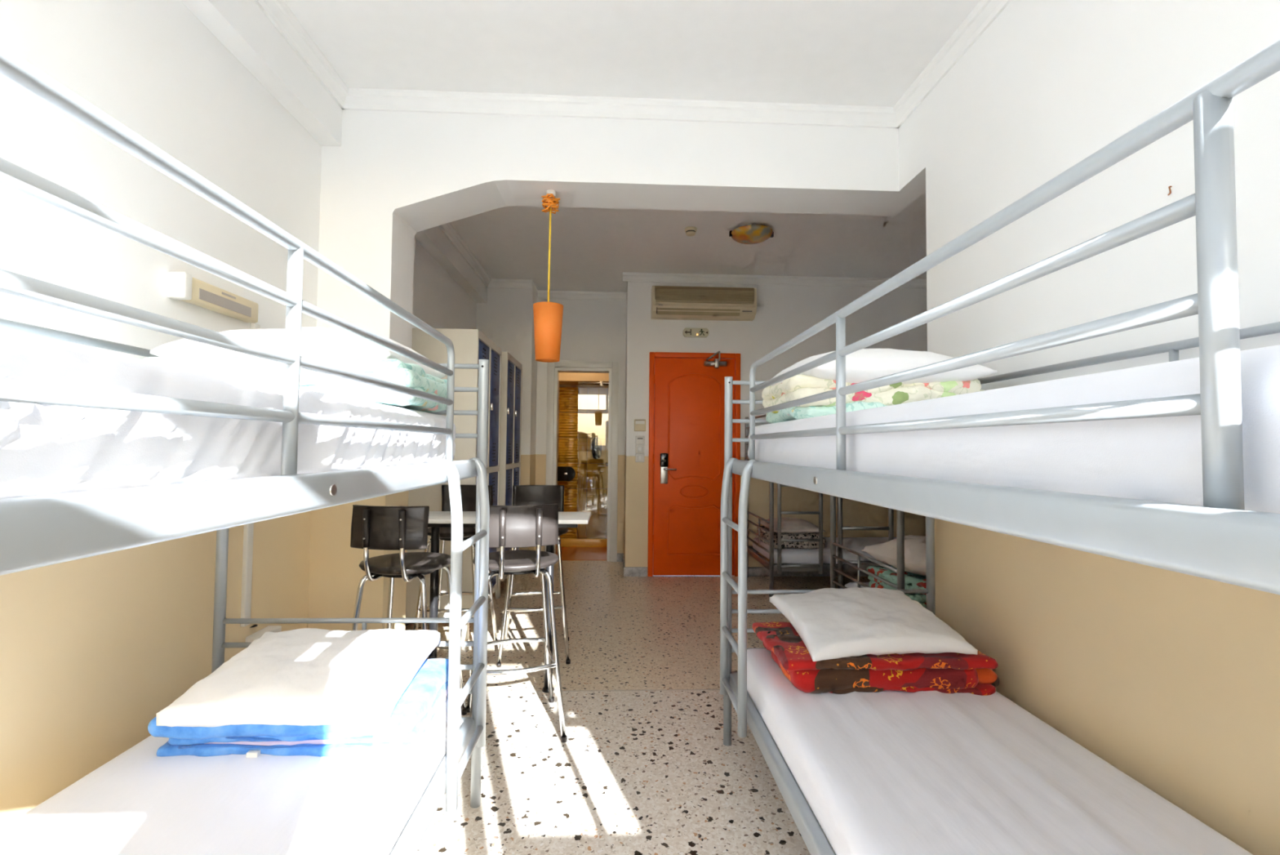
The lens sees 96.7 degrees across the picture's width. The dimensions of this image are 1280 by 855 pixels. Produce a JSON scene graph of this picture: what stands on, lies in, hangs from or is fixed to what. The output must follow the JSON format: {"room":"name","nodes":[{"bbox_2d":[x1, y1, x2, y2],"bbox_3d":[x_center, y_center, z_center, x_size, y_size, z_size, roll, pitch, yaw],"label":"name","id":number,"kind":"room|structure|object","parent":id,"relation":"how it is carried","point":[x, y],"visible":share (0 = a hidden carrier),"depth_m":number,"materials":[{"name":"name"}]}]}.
{"room":"dormitory","nodes":[
{"label":"dormitory","id":0,"kind":"room"},
{"bbox_2d":[0,0,476,827],"bbox_3d":[-1.569,-0.203,2.443,0.150,2.950,7.300,1,-2,-2],"label":"wall","id":1,"kind":"structure","parent":0,"point":[92,648],"depth_m":1.64,"materials":[{"name":"paint"}]},
{"bbox_2d":[166,271,258,322],"bbox_3d":[-1.442,-0.435,1.949,0.055,0.082,0.385,1,-2,-2],"label":"wall heater","id":2,"kind":"object","parent":1,"relation":"attached to","point":[181,286],"visible":1,"depth_m":1.88,"materials":[{"name":"beige plastic"}]},
{"bbox_2d":[222,292,235,299],"bbox_3d":[-1.425,-0.457,1.973,0.001,0.007,0.070,1,-2,-2],"label":"print","id":3,"kind":"object","parent":2,"relation":"on","point":[225,295],"depth_m":1.97},
{"bbox_2d":[240,323,260,626],"bbox_3d":[-1.476,0.173,2.156,0.018,1.140,0.035,1,-2,-2],"label":"cable trunking","id":4,"kind":"object","parent":1,"relation":"attached to","point":[248,529],"visible":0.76,"depth_m":2.13,"materials":[{"name":"white plastic"}]},
{"bbox_2d":[180,0,342,146],"bbox_3d":[-1.366,-1.509,0.835,0.090,0.250,3.680,1,-2,-2],"label":"beam","id":5,"kind":"structure","parent":1,"relation":"attached to","point":[241,26],"depth_m":2.16,"materials":[{"name":"paint"}]},
{"bbox_2d":[245,624,281,641],"bbox_3d":[-1.495,0.796,2.226,0.100,0.060,0.150,1,-2,-2],"label":"wall socket","id":6,"kind":"object","parent":1,"relation":"attached to","point":[259,633],"visible":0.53,"depth_m":2.22,"materials":[{"name":"white plastic"}]},
{"bbox_2d":[414,226,487,302],"bbox_3d":[-1.510,-1.397,4.306,0.100,0.230,2.690,1,-2,-2],"label":"beam","id":7,"kind":"structure","parent":1,"relation":"attached to","point":[433,240],"depth_m":4.52,"materials":[{"name":"paint"}]},
{"bbox_2d":[475,282,537,550],"bbox_3d":[-1.366,-0.079,5.878,0.550,2.950,0.530,1,-2,-2],"label":"wall pillar","id":8,"kind":"structure","parent":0,"point":[506,318],"depth_m":5.65,"materials":[{"name":"paint"}]},
{"bbox_2d":[533,298,626,553],"bbox_3d":[-0.660,-0.065,6.103,1.000,2.950,0.140,1,-2,-2],"label":"wall","id":9,"kind":"structure","parent":0,"point":[593,330],"depth_m":6.07,"materials":[{"name":"paint"}]},
{"bbox_2d":[544,360,618,561],"bbox_3d":[-0.614,0.352,6.081,0.755,2.115,0.180,1,-2,-2],"label":"door frame","id":10,"kind":"structure","parent":9,"relation":"in","point":[611,367],"depth_m":6.01,"materials":[{"name":"white wood"}]},
{"bbox_2d":[537,290,626,300],"bbox_3d":[-0.614,-1.405,6.057,0.940,0.075,0.050,1,-2,-2],"label":"crown molding","id":11,"kind":"structure","parent":9,"relation":"attached to","point":[566,295],"depth_m":6.05,"materials":[{"name":"white paint"}]},
{"bbox_2d":[557,384,608,537],"bbox_3d":[-0.792,0.442,7.299,1.530,1.980,0.022,1,-2,-2],"label":"mirror","id":12,"kind":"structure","parent":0,"point":[583,410],"depth_m":7.29,"materials":[{"name":"paint"}]},
{"bbox_2d":[557,466,576,480],"bbox_3d":[-0.977,0.560,7.023,0.390,0.170,0.512,1,-2,-2],"label":"dispenser","id":13,"kind":"object","parent":12,"relation":"attached to","point":[564,473],"visible":0.6,"depth_m":6.78,"materials":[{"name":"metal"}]},
{"bbox_2d":[591,437,601,458],"bbox_3d":[-0.553,0.267,7.264,0.130,0.270,0.112,1,-2,-2],"label":"soap dispenser","id":14,"kind":"object","parent":12,"relation":"attached to","point":[596,442],"visible":1,"depth_m":7.23,"materials":[{"name":"silver metal"}]},
{"bbox_2d":[559,372,608,385],"bbox_3d":[-0.748,-0.866,6.829,1.770,0.600,1.260,1,-2,-2],"label":"ceiling","id":15,"kind":"structure","parent":0,"point":[565,378],"depth_m":6.91,"materials":[{"name":"paint"}]},
{"bbox_2d":[307,109,898,630],"bbox_3d":[-0.129,-0.176,2.830,2.760,2.950,0.290,1,-2,-2],"label":"wall partition","id":16,"kind":"structure","parent":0,"point":[393,176],"depth_m":2.72,"materials":[{"name":"paint"}]},
{"bbox_2d":[438,222,533,288],"bbox_3d":[-1.235,-1.472,4.320,0.450,0.075,2.690,1,-2,-2],"label":"crown molding","id":17,"kind":"structure","parent":16,"relation":"attached to","point":[447,228],"depth_m":5.11,"materials":[{"name":"white paint"}]},
{"bbox_2d":[533,189,563,362],"bbox_3d":[-0.449,-0.747,2.801,0.147,0.840,0.147,1,-2,-2],"label":"pendant lamp","id":18,"kind":"object","parent":16,"relation":"hanging from","point":[548,316],"visible":1,"depth_m":2.74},
{"bbox_2d":[388,546,871,854],"bbox_3d":[0.705,1.375,3.087,5.700,0.124,8.500,1,-2,-2],"label":"floor","id":19,"kind":"structure","parent":0,"point":[644,766],"depth_m":2.37,"materials":[{"name":"stone"}]},
{"bbox_2d":[0,44,489,854],"bbox_3d":[-0.912,0.465,0.865,0.910,1.516,2.135,1,-2,-2],"label":"bunk bed","id":20,"kind":"object","parent":19,"relation":"on","point":[43,530],"visible":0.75,"depth_m":0.76,"materials":[{"name":"silver metal"}]},
{"bbox_2d":[0,333,455,498],"bbox_3d":[-0.941,0.002,0.876,0.764,0.179,2.072,1,-2,-2],"label":"mattress","id":21,"kind":"object","parent":20,"relation":"on","point":[45,449],"visible":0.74,"depth_m":0.66,"materials":[{"name":"white fabric"}]},
{"bbox_2d":[142,355,454,413],"bbox_3d":[-0.929,-0.115,1.644,0.690,0.133,0.465,1,-2,-2],"label":"folded blanket","id":22,"kind":"object","parent":21,"relation":"on","point":[251,367],"visible":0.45,"depth_m":1.44,"materials":[{"name":"white fabric"}]},
{"bbox_2d":[150,326,446,378],"bbox_3d":[-0.950,-0.205,1.674,0.620,0.164,0.420,1,-2,0],"label":"pillow","id":23,"kind":"object","parent":22,"relation":"on","point":[318,344],"visible":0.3,"depth_m":1.48,"materials":[{"name":"white fabric"}]},
{"bbox_2d":[0,695,461,854],"bbox_3d":[-0.934,0.880,0.845,0.807,0.147,2.036,1,-2,-2],"label":"mattress","id":24,"kind":"object","parent":20,"relation":"on","point":[140,801],"visible":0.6,"depth_m":1.25,"materials":[{"name":"white fabric"}]},
{"bbox_2d":[147,657,448,757],"bbox_3d":[-0.921,0.793,1.648,0.674,0.109,0.428,1,-2,-2],"label":"folded blanket","id":25,"kind":"object","parent":24,"relation":"on","point":[427,691],"visible":0.44,"depth_m":1.45,"materials":[{"name":"blue fabric"}]},
{"bbox_2d":[155,627,440,726],"bbox_3d":[-0.926,0.699,1.638,0.565,0.139,0.429,1,-2,-2],"label":"pillow","id":26,"kind":"object","parent":25,"relation":"on","point":[303,676],"visible":1,"depth_m":1.51,"materials":[{"name":"white fabric"}]},
{"bbox_2d":[350,504,466,715],"bbox_3d":[-0.984,0.796,2.384,0.400,0.964,0.418,0,-2,3],"label":"bar chair","id":27,"kind":"object","parent":19,"relation":"on","point":[401,528],"visible":0.73,"depth_m":2.23,"materials":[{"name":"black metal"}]},
{"bbox_2d":[405,328,502,639],"bbox_3d":[-1.292,0.359,3.902,0.520,1.935,0.741,1,-2,-2],"label":"locker","id":28,"kind":"object","parent":19,"relation":"on","point":[470,345],"visible":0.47,"depth_m":3.56,"materials":[{"name":"silver metal"}]},
{"bbox_2d":[413,484,498,639],"bbox_3d":[-1.060,0.828,3.310,0.400,0.964,0.418,1,-2,0],"label":"bar chair","id":29,"kind":"object","parent":19,"relation":"on","point":[468,491],"visible":0.3,"depth_m":3.44,"materials":[{"name":"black metal"}]},
{"bbox_2d":[494,351,522,598],"bbox_3d":[-1.333,0.383,4.861,0.520,1.955,0.721,1,-2,-2],"label":"locker","id":30,"kind":"object","parent":19,"relation":"on","point":[511,368],"visible":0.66,"depth_m":4.70,"materials":[{"name":"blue metal"}]},
{"bbox_2d":[427,511,591,692],"bbox_3d":[-0.716,0.870,2.866,0.913,0.852,0.345,1,-2,-2],"label":"bar table","id":31,"kind":"object","parent":19,"relation":"on","point":[437,519],"visible":0.38,"depth_m":2.79,"materials":[{"name":"white metal"}]},
{"bbox_2d":[466,503,567,742],"bbox_3d":[-0.537,0.802,2.459,0.400,0.964,0.418,1,-2,-16],"label":"bar chair","id":32,"kind":"object","parent":19,"relation":"on","point":[531,525],"visible":0.88,"depth_m":2.33,"materials":[{"name":"black plastic"}]},
{"bbox_2d":[496,484,570,666],"bbox_3d":[-0.608,0.833,3.344,0.400,0.964,0.418,1,-2,-8],"label":"bar chair","id":33,"kind":"object","parent":19,"relation":"on","point":[522,495],"visible":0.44,"depth_m":3.47,"materials":[{"name":"silver metal"}]},
{"bbox_2d":[556,537,607,546],"bbox_3d":[-0.783,1.387,6.858,1.530,0.100,0.100,1,-2,-2],"label":"step","id":34,"kind":"structure","parent":19,"relation":"on","point":[565,542],"depth_m":6.82,"materials":[{"name":"wood"}]},
{"bbox_2d":[576,381,608,538],"bbox_3d":[-0.389,0.391,6.900,0.740,1.900,0.060,1,-2,-2],"label":"screen","id":35,"kind":"object","parent":34,"relation":"on","point":[601,383],"visible":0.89,"depth_m":6.91,"materials":[{"name":"clear glass"}]},
{"bbox_2d":[745,413,888,602],"bbox_3d":[2.070,0.636,4.948,2.135,1.516,0.910,1,-2,-2],"label":"bunk bed","id":36,"kind":"object","parent":19,"relation":"on","point":[771,566],"visible":0.15,"depth_m":4.47,"materials":[{"name":"metal"}]},
{"bbox_2d":[752,537,897,563],"bbox_3d":[2.065,1.063,4.945,2.036,0.127,0.793,1,-2,-2],"label":"mattress","id":37,"kind":"object","parent":36,"relation":"on","point":[788,555],"visible":0.23,"depth_m":4.57,"materials":[{"name":"white fabric"}]},
{"bbox_2d":[755,525,826,548],"bbox_3d":[1.286,0.936,4.890,0.458,0.131,0.587,1,-2,-2],"label":"folded blanket","id":38,"kind":"object","parent":37,"relation":"on","point":[796,544],"visible":0.54,"depth_m":4.62,"materials":[{"name":"fabric"}]},
{"bbox_2d":[756,516,825,533],"bbox_3d":[1.284,0.838,4.893,0.420,0.110,0.560,1,-2,-2],"label":"pillow","id":39,"kind":"object","parent":38,"relation":"on","point":[788,525],"visible":0.81,"depth_m":4.67,"materials":[{"name":"white fabric"}]},
{"bbox_2d":[830,494,904,589],"bbox_3d":[2.284,0.577,3.219,2.135,1.516,0.910,1,-2,-2],"label":"bunk bed","id":40,"kind":"object","parent":19,"relation":"on","point":[900,514],"visible":0.05,"depth_m":3.56,"materials":[{"name":"metal"}]},
{"bbox_2d":[844,582,869,587],"bbox_3d":[2.280,1.003,3.192,2.034,0.127,0.795,1,-2,-2],"label":"mattress","id":41,"kind":"object","parent":40,"relation":"on","point":[849,584],"visible":0.02,"depth_m":3.45,"materials":[{"name":"white fabric"}]},
{"bbox_2d":[866,564,926,608],"bbox_3d":[1.599,0.861,3.063,0.580,0.158,0.544,1,-2,-2],"label":"folded blanket","id":42,"kind":"object","parent":41,"relation":"on","point":[912,580],"visible":0.19,"depth_m":3.01,"materials":[{"name":"green fabric"}]},
{"bbox_2d":[861,534,925,576],"bbox_3d":[1.603,0.699,3.069,0.539,0.216,0.560,1,-2,-14],"label":"pillow","id":43,"kind":"object","parent":42,"relation":"on","point":[914,545],"visible":0.32,"depth_m":3.02,"materials":[{"name":"white fabric"}]},
{"bbox_2d":[720,39,1279,854],"bbox_3d":[0.821,0.496,1.310,0.910,1.516,2.135,1,-2,-2],"label":"bunk bed","id":44,"kind":"object","parent":19,"relation":"on","point":[1219,540],"visible":0.83,"depth_m":0.61,"materials":[{"name":"silver metal"}]},
{"bbox_2d":[746,648,1253,854],"bbox_3d":[0.835,0.909,1.291,0.803,0.154,2.033,1,-2,-2],"label":"mattress","id":45,"kind":"object","parent":44,"relation":"on","point":[886,771],"visible":0.77,"depth_m":1.37,"materials":[{"name":"white fabric"}]},
{"bbox_2d":[751,621,999,695],"bbox_3d":[0.818,0.814,2.048,0.753,0.135,0.467,1,-2,-2],"label":"folded blanket","id":46,"kind":"object","parent":45,"relation":"on","point":[943,672],"visible":0.65,"depth_m":1.84,"materials":[{"name":"red fabric"}]},
{"bbox_2d":[768,586,977,661],"bbox_3d":[0.810,0.692,2.070,0.551,0.142,0.467,1,-2,-4],"label":"pillow","id":47,"kind":"object","parent":46,"relation":"on","point":[832,623],"visible":1,"depth_m":1.94,"materials":[{"name":"white fabric"}]},
{"bbox_2d":[747,344,1279,513],"bbox_3d":[0.855,0.038,1.323,0.762,0.171,2.064,1,-2,-2],"label":"mattress","id":48,"kind":"object","parent":44,"relation":"on","point":[1155,459],"visible":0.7,"depth_m":0.67,"materials":[{"name":"white fabric"}]},
{"bbox_2d":[761,373,983,422],"bbox_3d":[0.816,-0.091,2.065,0.671,0.166,0.504,1,-2,-2],"label":"folded blanket","id":49,"kind":"object","parent":48,"relation":"on","point":[800,385],"visible":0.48,"depth_m":1.84,"materials":[{"name":"multicoloured fabric"}]},
{"bbox_2d":[771,348,997,386],"bbox_3d":[0.816,-0.195,2.025,0.620,0.161,0.460,1,-2,-6],"label":"pillow","id":50,"kind":"object","parent":49,"relation":"on","point":[862,365],"visible":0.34,"depth_m":1.83,"materials":[{"name":"white fabric"}]},
{"bbox_2d":[284,0,980,292],"bbox_3d":[0.957,-1.610,2.602,5.300,0.120,7.300,1,-2,-2],"label":"ceiling","id":51,"kind":"structure","parent":0,"point":[834,52],"depth_m":2.48,"materials":[{"name":"paint"}]},
{"bbox_2d":[684,226,696,235],"bbox_3d":[0.382,-1.471,4.285,0.090,0.050,0.090,1,-2,-2],"label":"smoke detector","id":52,"kind":"object","parent":51,"relation":"attached to","point":[690,231],"visible":1,"depth_m":4.25,"materials":[{"name":"beige plastic"}]},
{"bbox_2d":[728,223,773,244],"bbox_3d":[0.839,-1.443,4.273,0.311,0.098,0.311,2,-3,-43],"label":"ceiling lamp","id":53,"kind":"object","parent":51,"relation":"attached to","point":[749,233],"visible":1,"depth_m":4.19,"materials":[{"name":"glass"}]},
{"bbox_2d":[623,281,927,566],"bbox_3d":[1.612,-0.053,5.855,3.520,2.950,0.830,1,-2,-2],"label":"wall","id":54,"kind":"structure","parent":0,"point":[784,312],"depth_m":5.43,"materials":[{"name":"paint"}]},
{"bbox_2d":[634,419,645,431],"bbox_3d":[0.001,-0.020,5.355,0.110,0.110,0.028,1,-2,-2],"label":"thermostat","id":55,"kind":"object","parent":54,"relation":"attached to","point":[639,424],"visible":1,"depth_m":5.34,"materials":[{"name":"beige plastic"}]},
{"bbox_2d":[635,444,644,453],"bbox_3d":[0.000,0.203,5.352,0.086,0.080,0.018,1,-2,-2],"label":"switch plate","id":56,"kind":"object","parent":54,"relation":"attached to","point":[638,448],"visible":1,"depth_m":5.35,"materials":[{"name":"white plastic"}]},
{"bbox_2d":[635,453,644,462],"bbox_3d":[0.000,0.287,5.349,0.086,0.080,0.018,1,-2,-2],"label":"switch plate","id":57,"kind":"object","parent":54,"relation":"attached to","point":[638,457],"visible":1,"depth_m":5.34,"materials":[{"name":"white plastic"}]},
{"bbox_2d":[635,435,644,444],"bbox_3d":[0.001,0.118,5.358,0.086,0.080,0.013,1,-2,-2],"label":"switch plate","id":58,"kind":"object","parent":54,"relation":"attached to","point":[639,439],"visible":1,"depth_m":5.35,"materials":[{"name":"white plastic"}]},
{"bbox_2d":[647,351,740,576],"bbox_3d":[0.513,0.336,5.407,0.868,2.122,0.184,1,-2,-2],"label":"door","id":59,"kind":"structure","parent":54,"relation":"in","point":[686,465],"depth_m":5.37,"materials":[{"name":"orange paint"}]},
{"bbox_2d":[682,327,709,337],"bbox_3d":[0.531,-0.900,5.403,0.246,0.084,0.040,1,-2,-2],"label":"exit sign","id":60,"kind":"object","parent":54,"relation":"attached to","point":[687,332],"visible":1,"depth_m":5.39,"materials":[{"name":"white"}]},
{"bbox_2d":[651,285,756,320],"bbox_3d":[0.595,-1.169,5.337,0.970,0.285,0.195,1,-2,-2],"label":"air conditioner","id":61,"kind":"object","parent":54,"relation":"attached to","point":[668,302],"visible":1,"depth_m":5.26,"materials":[{"name":"beige plastic"}]},
{"bbox_2d":[655,285,754,303],"bbox_3d":[0.599,-1.219,5.258,0.920,0.156,0.024,1,-2,-2],"label":"grille","id":62,"kind":"object","parent":61,"relation":"attached to","point":[664,294],"depth_m":5.25,"materials":[{"name":"beige plastic"}]},
{"bbox_2d":[617,553,868,576],"bbox_3d":[1.504,1.375,5.724,3.478,0.085,0.702,1,-2,-2],"label":"baseboard","id":63,"kind":"structure","parent":54,"relation":"attached to","point":[628,571],"depth_m":5.36,"materials":[{"name":"stone"}]},
{"bbox_2d":[622,271,926,288],"bbox_3d":[1.620,-1.456,4.027,3.450,0.075,2.920,1,-2,-2],"label":"crown molding","id":64,"kind":"structure","parent":54,"relation":"attached to","point":[627,277],"depth_m":5.44,"materials":[{"name":"white paint"}]},
{"bbox_2d":[872,0,1279,854],"bbox_3d":[1.397,-0.228,0.980,0.130,2.950,4.120,1,-2,-2],"label":"wall","id":65,"kind":"structure","parent":0,"point":[1171,678],"depth_m":1.59,"materials":[{"name":"paint"}]},
{"bbox_2d":[253,0,1012,128],"bbox_3d":[0.013,-1.582,0.897,2.670,0.075,3.680,1,-2,-2],"label":"crown molding","id":66,"kind":"structure","parent":65,"relation":"attached to","point":[985,12],"depth_m":2.68,"materials":[{"name":"white paint"}]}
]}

